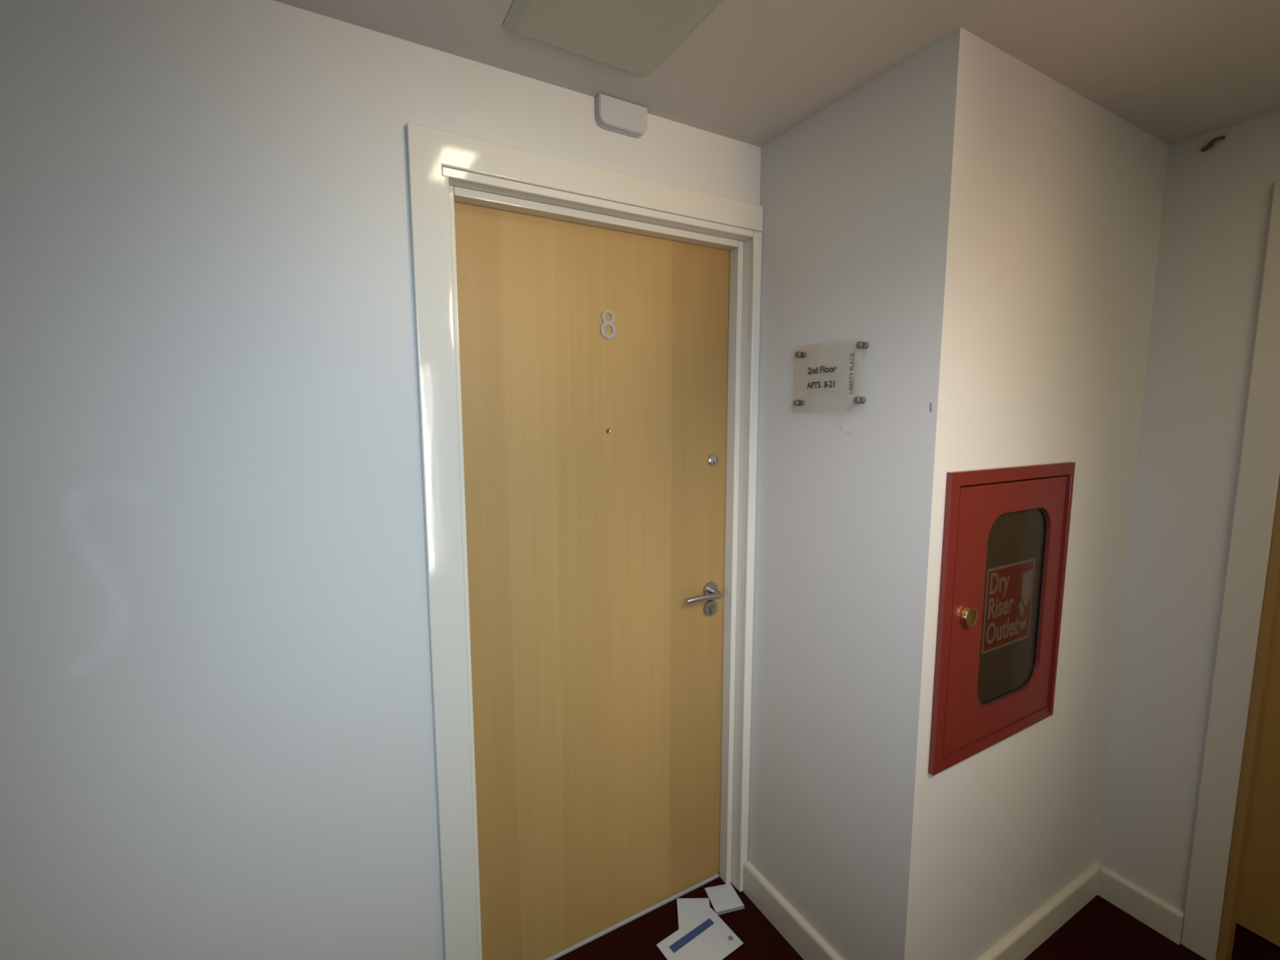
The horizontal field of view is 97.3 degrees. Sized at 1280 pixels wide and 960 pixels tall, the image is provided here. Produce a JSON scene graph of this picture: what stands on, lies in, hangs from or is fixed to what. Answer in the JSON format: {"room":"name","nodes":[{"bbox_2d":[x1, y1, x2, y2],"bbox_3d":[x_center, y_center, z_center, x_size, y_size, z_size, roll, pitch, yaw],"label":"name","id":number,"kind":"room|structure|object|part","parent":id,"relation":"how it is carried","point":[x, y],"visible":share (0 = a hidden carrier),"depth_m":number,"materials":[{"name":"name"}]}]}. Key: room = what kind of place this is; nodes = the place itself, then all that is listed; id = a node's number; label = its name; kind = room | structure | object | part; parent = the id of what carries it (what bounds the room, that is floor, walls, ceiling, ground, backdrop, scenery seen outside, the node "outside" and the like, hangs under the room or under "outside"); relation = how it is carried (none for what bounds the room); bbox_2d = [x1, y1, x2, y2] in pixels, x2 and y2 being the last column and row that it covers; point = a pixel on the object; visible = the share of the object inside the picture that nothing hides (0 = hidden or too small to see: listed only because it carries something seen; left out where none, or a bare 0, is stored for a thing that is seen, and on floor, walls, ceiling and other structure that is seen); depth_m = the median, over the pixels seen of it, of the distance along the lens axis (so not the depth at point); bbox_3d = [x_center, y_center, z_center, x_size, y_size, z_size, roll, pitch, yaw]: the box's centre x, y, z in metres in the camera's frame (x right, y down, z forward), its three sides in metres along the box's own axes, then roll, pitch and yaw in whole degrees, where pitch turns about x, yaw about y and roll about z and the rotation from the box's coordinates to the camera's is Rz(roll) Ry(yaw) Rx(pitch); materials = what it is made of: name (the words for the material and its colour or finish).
{"room":"apartment building hallway","nodes":[
{"label":"apartment building hallway","id":0,"kind":"room"},
{"bbox_2d":[0,0,760,959],"bbox_3d":[-1.503,0.305,0.724,4.140,2.227,0.140,-4,8,-29],"label":"wall","id":1,"kind":"structure","parent":0,"point":[217,736],"depth_m":1.03,"materials":[{"name":"paint"}]},
{"bbox_2d":[405,122,763,959],"bbox_3d":[-0.096,0.292,1.514,0.914,2.069,0.158,-4,8,-29],"label":"door","id":2,"kind":"structure","parent":1,"relation":"in","point":[588,336],"depth_m":1.48,"materials":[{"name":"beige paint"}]},
{"bbox_3d":[0.183,0.339,1.641,0.127,0.021,0.058,-4,8,-29],"label":"lever","id":3,"kind":"part","parent":2,"relation":"part of","materials":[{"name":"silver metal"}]},
{"bbox_3d":[0.324,0.307,1.674,0.029,2.001,0.016,-4,8,-29],"label":"casing","id":4,"kind":"part","parent":2,"relation":"part of","materials":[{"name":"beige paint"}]},
{"bbox_2d":[595,93,647,137],"bbox_3d":[-0.042,-0.854,1.326,0.128,0.064,0.024,-4,8,-29],"label":"junction box","id":5,"kind":"object","parent":1,"relation":"attached to","point":[613,114],"visible":1,"depth_m":1.31,"materials":[{"name":"grey plastic"}]},
{"bbox_2d":[273,0,1279,146],"bbox_3d":[-0.375,-0.789,-0.022,5.500,0.120,2.840,-4,8,-29],"label":"ceiling","id":6,"kind":"structure","parent":0,"point":[751,72],"depth_m":1.13,"materials":[{"name":"paint"}]},
{"bbox_2d":[502,0,721,75],"bbox_3d":[-0.048,-0.857,1.011,0.320,0.028,0.295,-4,8,-29],"label":"ceiling light","id":7,"kind":"object","parent":6,"relation":"attached to","point":[634,36],"visible":0.91,"depth_m":1.05,"materials":[{"name":"beige paint"}]},
{"bbox_2d":[747,61,903,959],"bbox_3d":[0.419,0.207,1.555,0.030,2.227,0.577,-4,8,-29],"label":"wall","id":8,"kind":"structure","parent":0,"point":[828,183],"depth_m":1.44,"materials":[{"name":"paint"}]},
{"bbox_2d":[743,861,843,959],"bbox_3d":[0.471,1.280,1.538,0.018,0.100,0.556,-4,8,-29],"label":"baseboard","id":9,"kind":"structure","parent":8,"relation":"attached to","point":[800,935],"depth_m":1.62,"materials":[{"name":"beige wood"}]},
{"bbox_2d":[793,341,868,405],"bbox_3d":[0.457,-0.251,1.375,0.027,0.169,0.214,-4,8,-29],"label":"sign","id":10,"kind":"object","parent":8,"relation":"attached to","point":[860,344],"visible":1,"depth_m":1.36,"materials":[{"name":"clear plastic"}]},
{"bbox_2d":[555,872,1279,959],"bbox_3d":[-0.373,1.532,0.250,5.500,0.100,2.840,-4,8,-29],"label":"floor","id":11,"kind":"structure","parent":0,"point":[1100,930],"depth_m":1.61,"materials":[{"name":"red carpet"}]},
{"bbox_2d":[676,897,710,928],"bbox_3d":[0.163,1.309,1.666,0.099,0.001,0.172,0,7,1],"label":"envelope","id":12,"kind":"object","parent":11,"relation":"on","point":[688,908],"visible":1,"depth_m":1.71,"materials":[{"name":"grey paper"}]},
{"bbox_2d":[656,907,743,959],"bbox_3d":[0.170,1.315,1.597,0.212,0.002,0.140,-5,8,-35],"label":"envelope","id":13,"kind":"object","parent":12,"relation":"on","point":[707,936],"visible":1,"depth_m":1.60,"materials":[{"name":"grey paper"}]},
{"bbox_2d":[704,883,744,915],"bbox_3d":[0.264,1.302,1.755,0.094,0.005,0.102,-2,7,-15],"label":"envelope","id":14,"kind":"object","parent":11,"relation":"on","point":[724,899],"visible":1,"depth_m":1.75,"materials":[{"name":"grey paper"}]},
{"bbox_2d":[858,26,1168,959],"bbox_3d":[1.056,0.211,1.516,1.100,2.227,0.120,-4,8,-29],"label":"wall","id":15,"kind":"structure","parent":0,"point":[1028,215],"depth_m":1.31,"materials":[{"name":"paint"}]},
{"bbox_2d":[928,462,1075,775],"bbox_3d":[0.853,0.301,1.388,0.520,0.678,0.129,-4,8,-29],"label":"cabinet","id":16,"kind":"object","parent":15,"relation":"attached to","point":[1006,532],"visible":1,"depth_m":1.33,"materials":[{"name":"red metal"}]},
{"bbox_2d":[976,861,1101,959],"bbox_3d":[1.030,1.282,1.545,0.961,0.093,0.018,-4,8,-29],"label":"baseboard","id":17,"kind":"structure","parent":15,"relation":"attached to","point":[1032,932],"depth_m":1.61,"materials":[{"name":"beige wood"}]},
{"bbox_2d":[1096,110,1279,959],"bbox_3d":[1.927,0.287,0.862,0.046,2.227,1.883,-4,8,-29],"label":"wall","id":18,"kind":"structure","parent":0,"point":[1218,200],"depth_m":1.55,"materials":[{"name":"paint"}]},
{"bbox_2d":[1097,865,1184,945],"bbox_3d":[1.492,1.265,1.684,0.018,0.093,0.195,-4,8,-29],"label":"baseboard","id":19,"kind":"structure","parent":18,"relation":"attached to","point":[1153,911],"depth_m":1.67,"materials":[{"name":"beige wood"}]},
{"bbox_2d":[1200,135,1225,151],"bbox_3d":[1.478,-0.868,1.454,0.020,0.024,0.048,-1,7,-6],"label":"stub","id":20,"kind":"object","parent":18,"relation":"attached to","point":[1210,144],"visible":1,"depth_m":1.45,"materials":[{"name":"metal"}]},
{"bbox_2d":[1181,180,1279,959],"bbox_3d":[1.876,0.337,1.152,0.259,2.060,0.916,-4,8,-29],"label":"door","id":21,"kind":"structure","parent":18,"relation":"in","point":[1251,900],"depth_m":1.48,"materials":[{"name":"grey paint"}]}
]}

